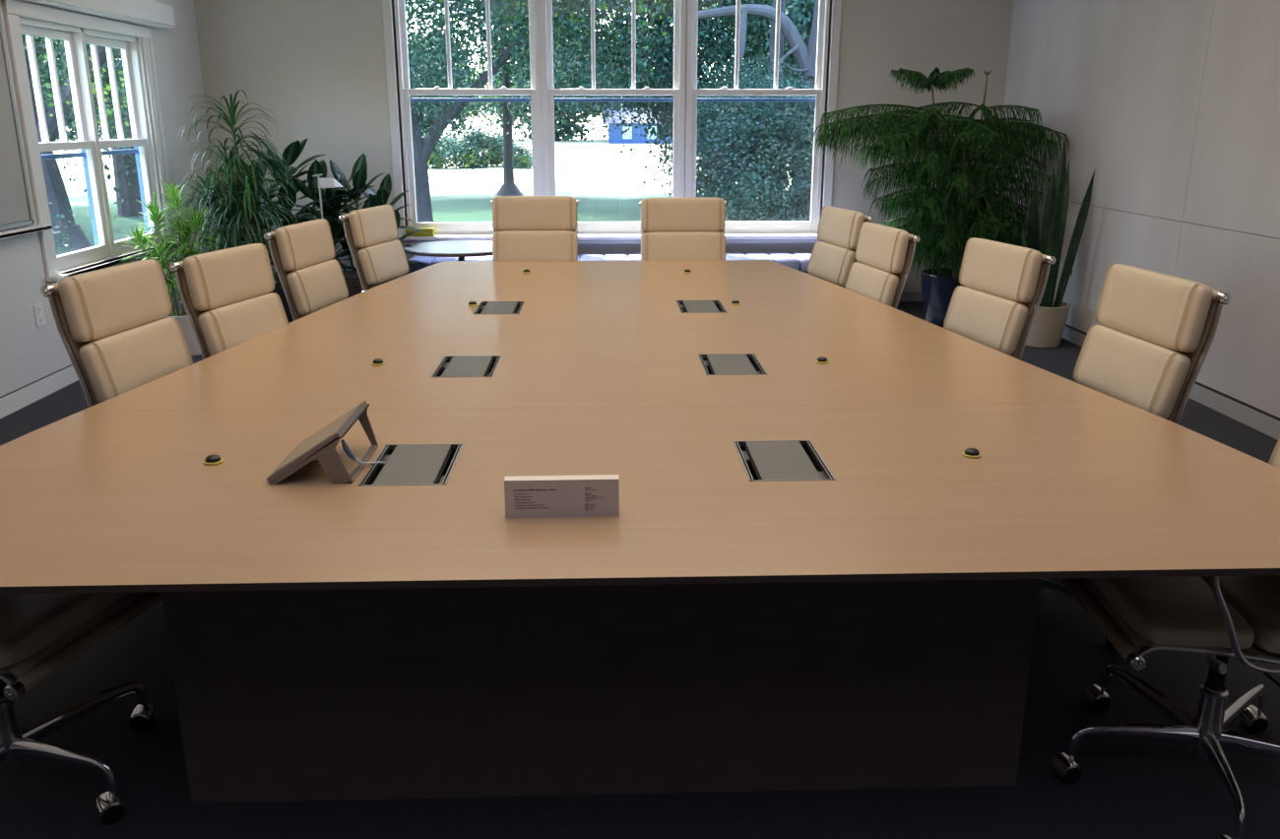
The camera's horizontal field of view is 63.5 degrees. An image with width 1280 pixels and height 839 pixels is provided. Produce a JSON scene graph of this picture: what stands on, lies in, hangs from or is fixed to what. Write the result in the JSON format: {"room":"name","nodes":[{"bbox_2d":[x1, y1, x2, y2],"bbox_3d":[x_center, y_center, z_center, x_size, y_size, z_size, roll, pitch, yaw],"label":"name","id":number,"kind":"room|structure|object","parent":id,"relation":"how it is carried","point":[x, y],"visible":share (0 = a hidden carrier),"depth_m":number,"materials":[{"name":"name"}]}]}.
{"room":"conference room","nodes":[
{"label":"conference room","id":0,"kind":"room"},
{"bbox_2d":[0,0,219,396],"bbox_3d":[-3.424,-0.855,2.647,0.130,3.250,12.195,-1,16,-2],"label":"wall","id":1,"kind":"structure","parent":0,"point":[29,353],"depth_m":6.22,"materials":[{"name":"grey paint"}]},
{"bbox_2d":[0,10,52,239],"bbox_3d":[-3.383,-1.450,4.317,0.075,1.595,2.990,-1,16,-2],"label":"whiteboard","id":2,"kind":"object","parent":1,"relation":"attached to","point":[16,209],"visible":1,"depth_m":5.65,"materials":[{"name":"white glass"}]},
{"bbox_2d":[0,223,52,239],"bbox_3d":[-3.383,-0.701,4.534,0.075,0.035,2.990,-1,16,-2],"label":"tray","id":3,"kind":"object","parent":2,"relation":"on","point":[34,228],"depth_m":5.68,"materials":[{"name":"white paint"}]},
{"bbox_2d":[0,364,78,418],"bbox_3d":[-3.352,0.654,3.087,0.014,0.106,12.195,-1,16,-2],"label":"baseboard","id":4,"kind":"structure","parent":1,"relation":"attached to","point":[22,397],"depth_m":5.91,"materials":[{"name":"white paint"}]},
{"bbox_2d":[33,303,45,327],"bbox_3d":[-3.461,-0.602,5.961,0.012,0.130,0.090,-1,16,-2],"label":"wall outlet","id":5,"kind":"object","parent":1,"relation":"attached to","point":[37,308],"visible":1,"depth_m":5.95,"materials":[{"name":"white paint"}]},
{"bbox_2d":[18,16,114,271],"bbox_3d":[-3.576,-1.655,6.345,0.137,1.470,0.790,-1,16,-2],"label":"window","id":6,"kind":"structure","parent":1,"relation":"in","point":[72,36],"depth_m":6.54,"materials":[{"name":"white paint"}]},
{"bbox_2d":[1,0,177,283],"bbox_3d":[-3.514,-1.801,6.732,0.080,1.555,1.870,-1,16,-2],"label":"trim","id":7,"kind":"structure","parent":1,"relation":"attached to","point":[12,9],"depth_m":6.07,"materials":[{"name":"white paint"}]},
{"bbox_2d":[24,0,175,28],"bbox_3d":[-3.433,-2.588,6.324,0.130,0.165,2.620,-1,16,-2],"label":"window valance","id":8,"kind":"object","parent":1,"relation":"attached to","point":[150,13],"visible":1,"depth_m":6.86,"materials":[{"name":"white paint"}]},
{"bbox_2d":[45,241,182,284],"bbox_3d":[-3.549,-1.050,6.953,0.230,0.090,1.900,-1,16,-2],"label":"trim","id":9,"kind":"structure","parent":1,"relation":"attached to","point":[113,261],"depth_m":6.65,"materials":[{"name":"white paint"}]},
{"bbox_2d":[81,27,161,256],"bbox_3d":[-3.604,-1.876,7.108,0.137,1.470,0.790,-1,16,-2],"label":"window","id":10,"kind":"structure","parent":1,"relation":"in","point":[140,141],"depth_m":7.24,"materials":[{"name":"white paint"}]},
{"bbox_2d":[193,0,1013,293],"bbox_3d":[-0.305,-2.605,8.693,7.140,3.250,0.170,-1,16,-2],"label":"wall","id":11,"kind":"structure","parent":0,"point":[319,66],"depth_m":8.53,"materials":[{"name":"grey paint"}]},
{"bbox_2d":[391,0,544,234],"bbox_3d":[-1.410,-2.703,8.618,1.190,2.320,0.157,-1,16,-2],"label":"window","id":12,"kind":"structure","parent":11,"relation":"in","point":[536,99],"depth_m":8.57,"materials":[{"name":"white paint"}]},
{"bbox_2d":[393,233,820,244],"bbox_3d":[-0.216,-1.571,8.934,3.775,0.069,0.370,-1,16,-2],"label":"trim","id":13,"kind":"structure","parent":11,"relation":"attached to","point":[614,237],"depth_m":8.79,"materials":[{"name":"white paint"}]},
{"bbox_2d":[405,227,435,236],"bbox_3d":[-1.858,-1.587,8.750,0.230,0.062,0.100,-1,16,-2],"label":"box","id":14,"kind":"object","parent":13,"relation":"on","point":[430,231],"visible":0.69,"depth_m":8.70,"materials":[{"name":"yellow"}]},
{"bbox_2d":[381,0,841,235],"bbox_3d":[-0.218,-2.783,8.632,3.755,2.435,0.196,-1,16,-2],"label":"trim","id":15,"kind":"structure","parent":11,"relation":"attached to","point":[389,26],"depth_m":8.56,"materials":[{"name":"white paint"}]},
{"bbox_2d":[539,0,686,234],"bbox_3d":[-0.220,-2.715,8.658,1.190,2.320,0.157,-1,16,-2],"label":"window","id":16,"kind":"structure","parent":11,"relation":"in","point":[545,6],"depth_m":8.60,"materials":[{"name":"white paint"}]},
{"bbox_2d":[684,0,831,233],"bbox_3d":[0.974,-2.726,8.698,1.190,2.320,0.157,-1,16,-2],"label":"window","id":17,"kind":"structure","parent":11,"relation":"in","point":[691,91],"depth_m":8.65,"materials":[{"name":"white paint"}]},
{"bbox_2d":[899,291,922,301],"bbox_3d":[-0.251,-1.060,9.048,6.614,0.085,0.012,-1,16,-2],"label":"baseboard","id":18,"kind":"structure","parent":11,"relation":"attached to","point":[906,295],"depth_m":9.13,"materials":[{"name":"grey"}]},
{"bbox_2d":[0,301,1279,838],"bbox_3d":[-0.094,0.689,3.303,7.140,0.080,12.365,-1,16,-2],"label":"floor","id":19,"kind":"structure","parent":0,"point":[1125,788],"depth_m":2.47,"materials":[{"name":"carpet"}]},
{"bbox_2d":[0,591,162,824],"bbox_3d":[-1.512,0.366,2.311,0.692,1.091,0.675,2,16,7],"label":"chair","id":20,"kind":"object","parent":19,"relation":"on","point":[40,634],"visible":0.56,"depth_m":2.32,"materials":[{"name":"leather"}]},
{"bbox_2d":[40,258,192,407],"bbox_3d":[-1.403,0.041,3.436,0.696,1.091,0.681,2,16,6],"label":"chair","id":21,"kind":"object","parent":19,"relation":"on","point":[115,335],"visible":0.25,"depth_m":3.24,"materials":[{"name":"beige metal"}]},
{"bbox_2d":[116,180,220,357],"bbox_3d":[-3.133,-1.019,6.950,0.548,1.172,0.670,14,21,39],"label":"dracaena","id":22,"kind":"object","parent":19,"relation":"on","point":[180,315],"visible":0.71,"depth_m":6.89,"materials":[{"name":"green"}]},
{"bbox_2d":[163,309,201,357],"bbox_3d":[-3.102,-0.584,7.032,0.307,0.290,0.307,-1,16,-2],"label":"pot","id":23,"kind":"object","parent":19,"relation":"on","point":[180,315],"depth_m":6.94,"materials":[{"name":"grey"}]},
{"bbox_2d":[169,243,289,359],"bbox_3d":[-1.332,-0.118,4.016,0.693,1.073,0.680,3,16,12],"label":"chair","id":24,"kind":"object","parent":19,"relation":"on","point":[226,301],"visible":0.24,"depth_m":3.85,"materials":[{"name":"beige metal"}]},
{"bbox_2d":[159,89,300,288],"bbox_3d":[-2.889,-1.419,7.320,0.913,1.735,0.904,-6,17,-20],"label":"dracaena","id":25,"kind":"object","parent":19,"relation":"on","point":[250,183],"visible":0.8,"depth_m":7.20,"materials":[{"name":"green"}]},
{"bbox_2d":[192,130,366,322],"bbox_3d":[-2.717,-1.465,7.960,1.430,1.467,1.103,-1,16,-2],"label":"broad leaved aglaonema","id":26,"kind":"object","parent":19,"relation":"on","point":[290,154],"visible":0.34,"depth_m":7.85,"materials":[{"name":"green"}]},
{"bbox_2d":[270,282,293,322],"bbox_3d":[-2.703,-0.920,8.178,0.407,0.300,0.407,-1,16,-2],"label":"pot","id":27,"kind":"object","parent":19,"relation":"on","point":[280,290],"depth_m":8.00,"materials":[{"name":"grey"}]},
{"bbox_2d":[263,218,348,320],"bbox_3d":[-1.327,-0.390,4.945,0.688,1.078,0.676,2,16,7],"label":"chair","id":28,"kind":"object","parent":19,"relation":"on","point":[311,282],"visible":0.27,"depth_m":4.78,"materials":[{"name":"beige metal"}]},
{"bbox_2d":[312,173,343,218],"bbox_3d":[-2.315,-1.461,7.776,0.201,0.761,0.117,-1,16,-2],"label":"lamp","id":29,"kind":"object","parent":19,"relation":"on","point":[322,182],"visible":0.71,"depth_m":7.68,"materials":[{"name":"grey"}]},
{"bbox_2d":[341,270,362,298],"bbox_3d":[-2.209,-0.878,7.780,0.620,0.440,0.320,-1,16,-2],"label":"planter","id":30,"kind":"object","parent":19,"relation":"on","point":[352,278],"visible":0.05,"depth_m":7.60,"materials":[{"name":"grey"}]},
{"bbox_2d":[297,152,428,270],"bbox_3d":[-2.159,-1.414,8.094,1.033,1.294,0.945,-1,16,-2],"label":"glossy leaf","id":31,"kind":"object","parent":19,"relation":"on","point":[358,175],"visible":0.3,"depth_m":8.03,"materials":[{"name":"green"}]},
{"bbox_2d":[339,204,409,292],"bbox_3d":[-1.243,-0.653,5.857,0.684,1.077,0.665,3,16,11],"label":"chair","id":32,"kind":"object","parent":19,"relation":"on","point":[379,259],"visible":0.35,"depth_m":5.66,"materials":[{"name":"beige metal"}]},
{"bbox_2d":[403,240,492,260],"bbox_3d":[-1.380,-1.046,8.064,0.866,0.604,0.866,-1,16,-2],"label":"side table","id":33,"kind":"object","parent":19,"relation":"on","point":[461,249],"visible":0.56,"depth_m":7.84,"materials":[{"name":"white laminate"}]},
{"bbox_2d":[489,195,579,261],"bbox_3d":[-0.616,-0.717,6.018,0.685,1.111,0.686,-1,16,-2],"label":"chair","id":34,"kind":"object","parent":19,"relation":"on","point":[525,227],"visible":0.27,"depth_m":6.09,"materials":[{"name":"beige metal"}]},
{"bbox_2d":[405,252,860,274],"bbox_3d":[0.099,-1.151,8.700,4.006,0.452,0.603,-1,16,-2],"label":"window bench","id":35,"kind":"object","parent":19,"relation":"on","point":[799,261],"visible":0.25,"depth_m":8.50,"materials":[{"name":"grey"}]},
{"bbox_2d":[407,257,433,273],"bbox_3d":[-1.795,-1.257,8.441,0.206,0.104,0.296,-1,16,-2],"label":"cushion","id":36,"kind":"object","parent":35,"relation":"on","point":[428,261],"depth_m":8.31,"materials":[{"name":"fabric"}]},
{"bbox_2d":[412,255,436,258],"bbox_3d":[-1.805,-1.338,8.720,0.206,0.104,0.296,-1,16,-2],"label":"cushion","id":37,"kind":"object","parent":35,"relation":"on","point":[416,256],"depth_m":8.60,"materials":[{"name":"fabric"}]},
{"bbox_2d":[430,257,457,265],"bbox_3d":[-1.595,-1.259,8.448,0.206,0.104,0.296,-1,16,-2],"label":"cushion","id":38,"kind":"object","parent":35,"relation":"on","point":[433,261],"depth_m":8.41,"materials":[{"name":"fabric"}]},
{"bbox_2d":[456,256,482,260],"bbox_3d":[-1.395,-1.261,8.454,0.206,0.104,0.296,-1,16,-2],"label":"cushion","id":39,"kind":"object","parent":35,"relation":"on","point":[466,258],"depth_m":8.47,"materials":[{"name":"fabric"}]},
{"bbox_2d":[481,256,492,260],"bbox_3d":[-1.195,-1.263,8.461,0.206,0.104,0.296,-1,16,-2],"label":"cushion","id":40,"kind":"object","parent":35,"relation":"on","point":[485,258],"depth_m":8.47,"materials":[{"name":"fabric"}]},
{"bbox_2d":[579,253,603,257],"bbox_3d":[-0.406,-1.351,8.766,0.206,0.104,0.296,-1,16,-2],"label":"cushion","id":41,"kind":"object","parent":35,"relation":"on","point":[582,254],"depth_m":8.70,"materials":[{"name":"fabric"}]},
{"bbox_2d":[579,256,603,260],"bbox_3d":[-0.396,-1.271,8.488,0.206,0.104,0.296,-1,16,-2],"label":"cushion","id":42,"kind":"object","parent":35,"relation":"on","point":[581,258],"depth_m":8.46,"materials":[{"name":"fabric"}]},
{"bbox_2d":[603,252,628,258],"bbox_3d":[-0.206,-1.353,8.773,0.206,0.104,0.296,-1,16,-2],"label":"cushion","id":43,"kind":"object","parent":35,"relation":"on","point":[610,254],"depth_m":8.72,"materials":[{"name":"fabric"}]},
{"bbox_2d":[603,256,628,260],"bbox_3d":[-0.196,-1.273,8.495,0.206,0.104,0.296,-1,16,-2],"label":"cushion","id":44,"kind":"object","parent":35,"relation":"on","point":[606,258],"depth_m":8.47,"materials":[{"name":"fabric"}]},
{"bbox_2d":[627,252,640,257],"bbox_3d":[-0.006,-1.355,8.780,0.206,0.104,0.296,-1,16,-2],"label":"cushion","id":45,"kind":"object","parent":35,"relation":"on","point":[632,254],"depth_m":8.72,"materials":[{"name":"fabric"}]},
{"bbox_2d":[628,256,640,260],"bbox_3d":[0.004,-1.274,8.501,0.206,0.104,0.296,-1,16,-2],"label":"cushion","id":46,"kind":"object","parent":35,"relation":"on","point":[629,258],"depth_m":8.47,"materials":[{"name":"fabric"}]},
{"bbox_2d":[725,252,746,256],"bbox_3d":[0.793,-1.363,8.806,0.206,0.104,0.296,-1,16,-2],"label":"cushion","id":47,"kind":"object","parent":35,"relation":"on","point":[727,253],"depth_m":8.77,"materials":[{"name":"fabric"}]},
{"bbox_2d":[725,256,750,259],"bbox_3d":[0.803,-1.282,8.528,0.206,0.104,0.296,-1,16,-2],"label":"cushion","id":48,"kind":"object","parent":35,"relation":"on","point":[727,257],"depth_m":8.53,"materials":[{"name":"fabric"}]},
{"bbox_2d":[743,252,768,257],"bbox_3d":[0.993,-1.365,8.813,0.206,0.104,0.296,-1,16,-2],"label":"cushion","id":49,"kind":"object","parent":35,"relation":"on","point":[747,254],"depth_m":8.76,"materials":[{"name":"fabric"}]},
{"bbox_2d":[748,256,775,261],"bbox_3d":[1.003,-1.284,8.535,0.206,0.104,0.296,-1,16,-2],"label":"cushion","id":50,"kind":"object","parent":35,"relation":"on","point":[773,258],"depth_m":8.52,"materials":[{"name":"fabric"}]},
{"bbox_2d":[767,252,792,256],"bbox_3d":[1.193,-1.367,8.820,0.206,0.104,0.296,-1,16,-2],"label":"cushion","id":51,"kind":"object","parent":35,"relation":"on","point":[771,254],"depth_m":8.77,"materials":[{"name":"fabric"}]},
{"bbox_2d":[771,256,800,270],"bbox_3d":[1.203,-1.286,8.541,0.206,0.104,0.296,-1,16,-2],"label":"cushion","id":52,"kind":"object","parent":35,"relation":"on","point":[793,262],"depth_m":8.41,"materials":[{"name":"fabric"}]},
{"bbox_2d":[790,252,811,256],"bbox_3d":[1.393,-1.369,8.826,0.206,0.104,0.296,-1,16,-2],"label":"cushion","id":53,"kind":"object","parent":35,"relation":"on","point":[795,254],"depth_m":8.78,"materials":[{"name":"fabric"}]},
{"bbox_2d":[795,256,810,271],"bbox_3d":[1.403,-1.288,8.548,0.206,0.104,0.296,-1,16,-2],"label":"cushion","id":54,"kind":"object","parent":35,"relation":"on","point":[801,261],"depth_m":8.42,"materials":[{"name":"fabric"}]},
{"bbox_2d":[0,259,1279,803],"bbox_3d":[-0.122,0.028,4.109,3.304,0.741,4.427,-1,16,-2],"label":"conference table","id":55,"kind":"object","parent":19,"relation":"on","point":[803,577],"visible":1,"depth_m":2.40,"materials":[{"name":"brown wood"}]},
{"bbox_2d":[203,453,223,465],"bbox_3d":[-1.036,0.096,2.510,0.044,0.019,0.044,-1,16,-2],"label":"microphone","id":56,"kind":"object","parent":55,"relation":"on","point":[211,460],"visible":1,"depth_m":2.50,"materials":[{"name":"black plastic"}]},
{"bbox_2d":[265,400,378,484],"bbox_3d":[-0.760,0.051,2.482,0.194,0.122,0.280,-1,16,-2],"label":"console","id":57,"kind":"object","parent":55,"relation":"on","point":[321,446],"visible":0.98,"depth_m":2.37,"materials":[{"name":"grey"}]},
{"bbox_2d":[340,439,385,464],"bbox_3d":[-0.655,0.078,2.450,0.015,0.113,0.171,5,17,18],"label":"cable","id":58,"kind":"object","parent":55,"relation":"on","point":[346,447],"visible":0.98,"depth_m":2.40,"materials":[{"name":"grey plastic"}]},
{"bbox_2d":[371,358,384,365],"bbox_3d":[-0.893,-0.197,3.523,0.044,0.019,0.044,-1,16,-2],"label":"microphone","id":59,"kind":"object","parent":55,"relation":"on","point":[377,361],"visible":1,"depth_m":3.51,"materials":[{"name":"black plastic"}]},
{"bbox_2d":[367,448,456,484],"bbox_3d":[-0.548,0.129,2.513,0.200,0.042,0.310,-1,16,-2],"label":"tray","id":60,"kind":"object","parent":55,"relation":"on","point":[402,466],"depth_m":2.49,"materials":[{"name":"black metal"}]},
{"bbox_2d":[437,359,496,376],"bbox_3d":[-0.584,-0.158,3.506,0.200,0.042,0.310,-1,16,-2],"label":"tray","id":61,"kind":"object","parent":55,"relation":"on","point":[445,367],"depth_m":3.49,"materials":[{"name":"black"}]},
{"bbox_2d":[467,301,477,306],"bbox_3d":[-0.753,-0.523,4.649,0.044,0.019,0.044,-1,16,-2],"label":"microphone","id":62,"kind":"object","parent":55,"relation":"on","point":[471,303],"visible":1,"depth_m":4.63,"materials":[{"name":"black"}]},
{"bbox_2d":[504,474,619,517],"bbox_3d":[-0.164,0.161,2.171,0.238,0.083,0.028,-1,16,-2],"label":"table sign","id":63,"kind":"object","parent":55,"relation":"on","point":[592,495],"visible":1,"depth_m":2.16,"materials":[{"name":"grey"}]},
{"bbox_2d":[703,357,759,374],"bbox_3d":[0.312,-0.167,3.536,0.202,0.042,0.310,-1,16,-2],"label":"tray","id":64,"kind":"object","parent":55,"relation":"on","point":[711,365],"depth_m":3.52,"materials":[{"name":"black metal"}]},
{"bbox_2d":[730,300,740,305],"bbox_3d":[0.432,-0.530,4.674,0.044,0.019,0.044,-1,16,-2],"label":"microphone","id":65,"kind":"object","parent":55,"relation":"on","point":[734,302],"visible":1,"depth_m":4.66,"materials":[{"name":"black plastic"}]},
{"bbox_2d":[739,445,822,480],"bbox_3d":[0.347,0.121,2.542,0.202,0.042,0.310,-1,16,-2],"label":"tray","id":66,"kind":"object","parent":55,"relation":"on","point":[756,462],"depth_m":2.53,"materials":[{"name":"black"}]},
{"bbox_2d":[815,356,829,363],"bbox_3d":[0.626,-0.205,3.552,0.044,0.019,0.044,-1,16,-2],"label":"microphone","id":67,"kind":"object","parent":55,"relation":"on","point":[821,359],"visible":1,"depth_m":3.54,"materials":[{"name":"black plastic"}]},
{"bbox_2d":[962,448,980,458],"bbox_3d":[0.823,0.081,2.562,0.044,0.019,0.044,-1,16,-2],"label":"microphone","id":68,"kind":"object","parent":55,"relation":"on","point":[973,453],"visible":1,"depth_m":2.55,"materials":[{"name":"black plastic"}]},
{"bbox_2d":[638,196,727,260],"bbox_3d":[0.233,-0.718,6.037,0.672,1.101,0.686,-1,16,-2],"label":"chair","id":69,"kind":"object","parent":19,"relation":"on","point":[672,228],"visible":0.29,"depth_m":6.12,"materials":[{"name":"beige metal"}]},
{"bbox_2d":[806,205,873,287],"bbox_3d":[0.877,-0.638,5.817,0.677,1.071,0.689,-4,17,-12],"label":"chair","id":70,"kind":"object","parent":19,"relation":"on","point":[831,259],"visible":0.27,"depth_m":5.67,"materials":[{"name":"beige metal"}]},
{"bbox_2d":[844,221,919,309],"bbox_3d":[0.893,-0.409,5.051,0.695,1.056,0.679,-3,16,-10],"label":"chair","id":71,"kind":"object","parent":19,"relation":"on","point":[885,254],"visible":0.25,"depth_m":4.86,"materials":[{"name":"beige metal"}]},
{"bbox_2d":[812,66,1069,326],"bbox_3d":[2.185,-1.696,7.969,1.834,1.907,1.544,1,16,2],"label":"pine","id":72,"kind":"object","parent":19,"relation":"on","point":[989,216],"visible":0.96,"depth_m":7.62,"materials":[{"name":"green plant"}]},
{"bbox_2d":[920,267,964,326],"bbox_3d":[2.472,-0.949,8.096,0.557,0.400,0.557,-1,16,-2],"label":"pot","id":73,"kind":"object","parent":19,"relation":"on","point":[937,288],"depth_m":7.96,"materials":[{"name":"blue ceramic"}]},
{"bbox_2d":[943,237,1055,360],"bbox_3d":[1.172,-0.160,4.145,0.677,1.081,0.689,-3,16,-12],"label":"chair","id":74,"kind":"object","parent":19,"relation":"on","point":[996,307],"visible":0.31,"depth_m":3.97,"materials":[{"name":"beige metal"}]},
{"bbox_2d":[1022,135,1094,348],"bbox_3d":[2.832,-1.220,7.172,0.388,1.436,0.373,-1,16,-2],"label":"snake plant","id":75,"kind":"object","parent":19,"relation":"on","point":[1049,324],"visible":0.7,"depth_m":7.15,"materials":[{"name":"green plant"}]},
{"bbox_2d":[1038,263,1231,649],"bbox_3d":[1.319,0.087,3.262,0.685,1.099,0.684,-2,16,-6],"label":"chair","id":76,"kind":"object","parent":19,"relation":"on","point":[1149,353],"visible":0.32,"depth_m":3.07,"materials":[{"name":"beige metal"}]},
{"bbox_2d":[1048,436,1279,838],"bbox_3d":[1.349,0.350,2.367,0.697,1.091,0.682,1,16,3],"label":"chair","id":77,"kind":"object","parent":19,"relation":"on","point":[1220,617],"visible":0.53,"depth_m":2.35,"materials":[{"name":"leather"}]},
{"bbox_2d":[995,0,1279,417],"bbox_3d":[3.377,-0.921,2.874,0.200,3.250,12.195,-1,16,-2],"label":"wall","id":78,"kind":"structure","parent":0,"point":[1173,106],"depth_m":6.13,"materials":[{"name":"paint"}]},
{"bbox_2d":[1061,323,1279,440],"bbox_3d":[3.276,0.591,3.308,0.022,0.105,12.195,-1,16,-2],"label":"baseboard","id":79,"kind":"structure","parent":78,"relation":"attached to","point":[1265,422],"depth_m":5.58,"materials":[{"name":"grey paint"}]},
{"label":"outside","id":80,"kind":"structure","parent":0,"visible":0},
{"bbox_2d":[53,125,798,246],"bbox_3d":[-2.328,-17.442,64.660,180.000,1.224,150.000,-1,16,-2],"label":"ground","id":81,"kind":"structure","parent":80,"point":[608,183],"depth_m":30.71,"materials":[{"name":"white concrete"}]},
{"bbox_2d":[48,202,76,255],"bbox_3d":[-6.706,-1.365,9.634,2.183,1.980,2.751,14,21,40],"label":"shrub","id":82,"kind":"object","parent":81,"relation":"on","point":[57,216],"visible":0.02,"depth_m":10.05,"materials":[{"name":"green plant"}]},
{"bbox_2d":[41,49,97,138],"bbox_3d":[-43.768,-24.898,76.598,10.775,10.110,10.079,-1,16,-2],"label":"tree","id":83,"kind":"object","parent":81,"relation":"on","point":[72,136],"visible":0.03,"depth_m":77.14,"materials":[{"name":"green plant"}]},
{"bbox_2d":[42,44,101,139],"bbox_3d":[-33.629,-24.345,70.251,13.788,13.188,14.248,-1,16,-2],"label":"tree","id":84,"kind":"object","parent":81,"relation":"on","point":[99,130],"visible":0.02,"depth_m":68.70,"materials":[{"name":"green plant"}]},
{"bbox_2d":[27,36,142,216],"bbox_3d":[-12.315,-8.984,20.149,14.415,9.732,10.975,6,17,20],"label":"tree","id":85,"kind":"object","parent":81,"relation":"on","point":[130,207],"visible":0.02,"depth_m":20.46,"materials":[{"name":"green plant"}]},
{"bbox_2d":[21,3,468,255],"bbox_3d":[-8.986,-6.973,14.576,14.418,9.067,11.275,7,18,23],"label":"tree","id":86,"kind":"object","parent":81,"relation":"on","point":[56,192],"visible":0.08,"depth_m":14.39,"materials":[{"name":"green plant"}]},
{"bbox_2d":[24,0,768,222],"bbox_3d":[-3.815,-9.214,15.725,12.762,12.734,11.359,-10,19,-30],"label":"tree","id":87,"kind":"object","parent":81,"relation":"on","point":[423,149],"visible":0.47,"depth_m":16.95,"materials":[{"name":"green plant"}]},
{"bbox_2d":[407,31,490,137],"bbox_3d":[-15.739,-25.005,78.447,9.315,9.085,8.792,-1,16,-2],"label":"tree","id":88,"kind":"object","parent":81,"relation":"on","point":[457,124],"visible":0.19,"depth_m":77.58,"materials":[{"name":"green plant"}]},
{"bbox_2d":[421,128,481,169],"bbox_3d":[-7.796,-10.425,40.408,3.269,1.895,2.070,0,16,1],"label":"shrub","id":89,"kind":"object","parent":81,"relation":"on","point":[440,155],"visible":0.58,"depth_m":40.07,"materials":[{"name":"green plant"}]},
{"bbox_2d":[452,122,522,168],"bbox_3d":[-6.118,-10.813,41.472,2.329,2.132,3.677,11,19,32],"label":"shrub","id":90,"kind":"object","parent":81,"relation":"on","point":[492,158],"visible":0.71,"depth_m":40.88,"materials":[{"name":"green plant"}]},
{"bbox_2d":[498,140,532,169],"bbox_3d":[-4.769,-10.319,40.673,1.623,1.269,2.040,-1,16,-2],"label":"shrub","id":91,"kind":"object","parent":81,"relation":"on","point":[522,159],"visible":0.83,"depth_m":40.12,"materials":[{"name":"green plant"}]},
{"bbox_2d":[405,0,658,195],"bbox_3d":[-2.312,-10.985,25.680,12.552,10.600,10.414,9,18,27],"label":"tree","id":92,"kind":"object","parent":81,"relation":"on","point":[508,188],"visible":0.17,"depth_m":25.93,"materials":[{"name":"green plant"}]},
{"bbox_2d":[463,0,619,141],"bbox_3d":[-6.627,-24.433,72.032,10.960,12.162,12.589,-1,16,-2],"label":"tree","id":93,"kind":"object","parent":81,"relation":"on","point":[560,131],"visible":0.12,"depth_m":70.58,"materials":[{"name":"green plant"}]},
{"bbox_2d":[409,0,813,213],"bbox_3d":[0.538,-9.802,18.972,10.162,12.447,14.124,10,19,31],"label":"tree","id":94,"kind":"object","parent":81,"relation":"on","point":[714,48],"visible":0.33,"depth_m":17.74,"materials":[{"name":"green leaf"},{"name":"bark"}]},
{"bbox_2d":[588,13,673,138],"bbox_3d":[0.184,-24.758,76.112,10.667,10.110,9.463,-1,16,-2],"label":"tree","id":95,"kind":"object","parent":81,"relation":"on","point":[623,81],"visible":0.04,"depth_m":74.42,"materials":[{"name":"green plant"}]},
{"bbox_2d":[602,107,673,143],"bbox_3d":[0.962,-19.997,70.289,7.000,2.300,6.800,-1,16,-2],"label":"house","id":96,"kind":"structure","parent":81,"relation":"on","point":[613,138],"depth_m":67.53,"materials":[{"name":"blue"}]},
{"bbox_2d":[556,0,819,221],"bbox_3d":[3.428,-9.140,19.054,10.085,10.648,11.361,-8,18,-26],"label":"tree","id":97,"kind":"object","parent":81,"relation":"on","point":[805,57],"visible":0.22,"depth_m":13.98,"materials":[{"name":"green leaf"},{"name":"grey bark"}]},
{"bbox_2d":[642,53,815,221],"bbox_3d":[2.029,-3.205,13.838,3.613,3.196,3.031,-6,17,-19],"label":"shrub","id":98,"kind":"object","parent":81,"relation":"on","point":[754,131],"visible":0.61,"depth_m":13.37,"materials":[{"name":"green leaf"}]},
{"bbox_2d":[697,0,815,196],"bbox_3d":[5.903,-9.628,18.625,10.875,13.225,12.287,6,17,19],"label":"tree","id":99,"kind":"object","parent":81,"relation":"on","point":[791,8],"visible":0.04,"depth_m":16.92,"materials":[{"name":"green leaf"},{"name":"bark"}]},
{"bbox_2d":[785,111,815,215],"bbox_3d":[3.149,-3.226,14.600,2.213,3.064,3.619,2,16,6],"label":"shrub","id":100,"kind":"object","parent":81,"relation":"on","point":[805,194],"visible":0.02,"depth_m":14.06,"materials":[{"name":"green plant"}]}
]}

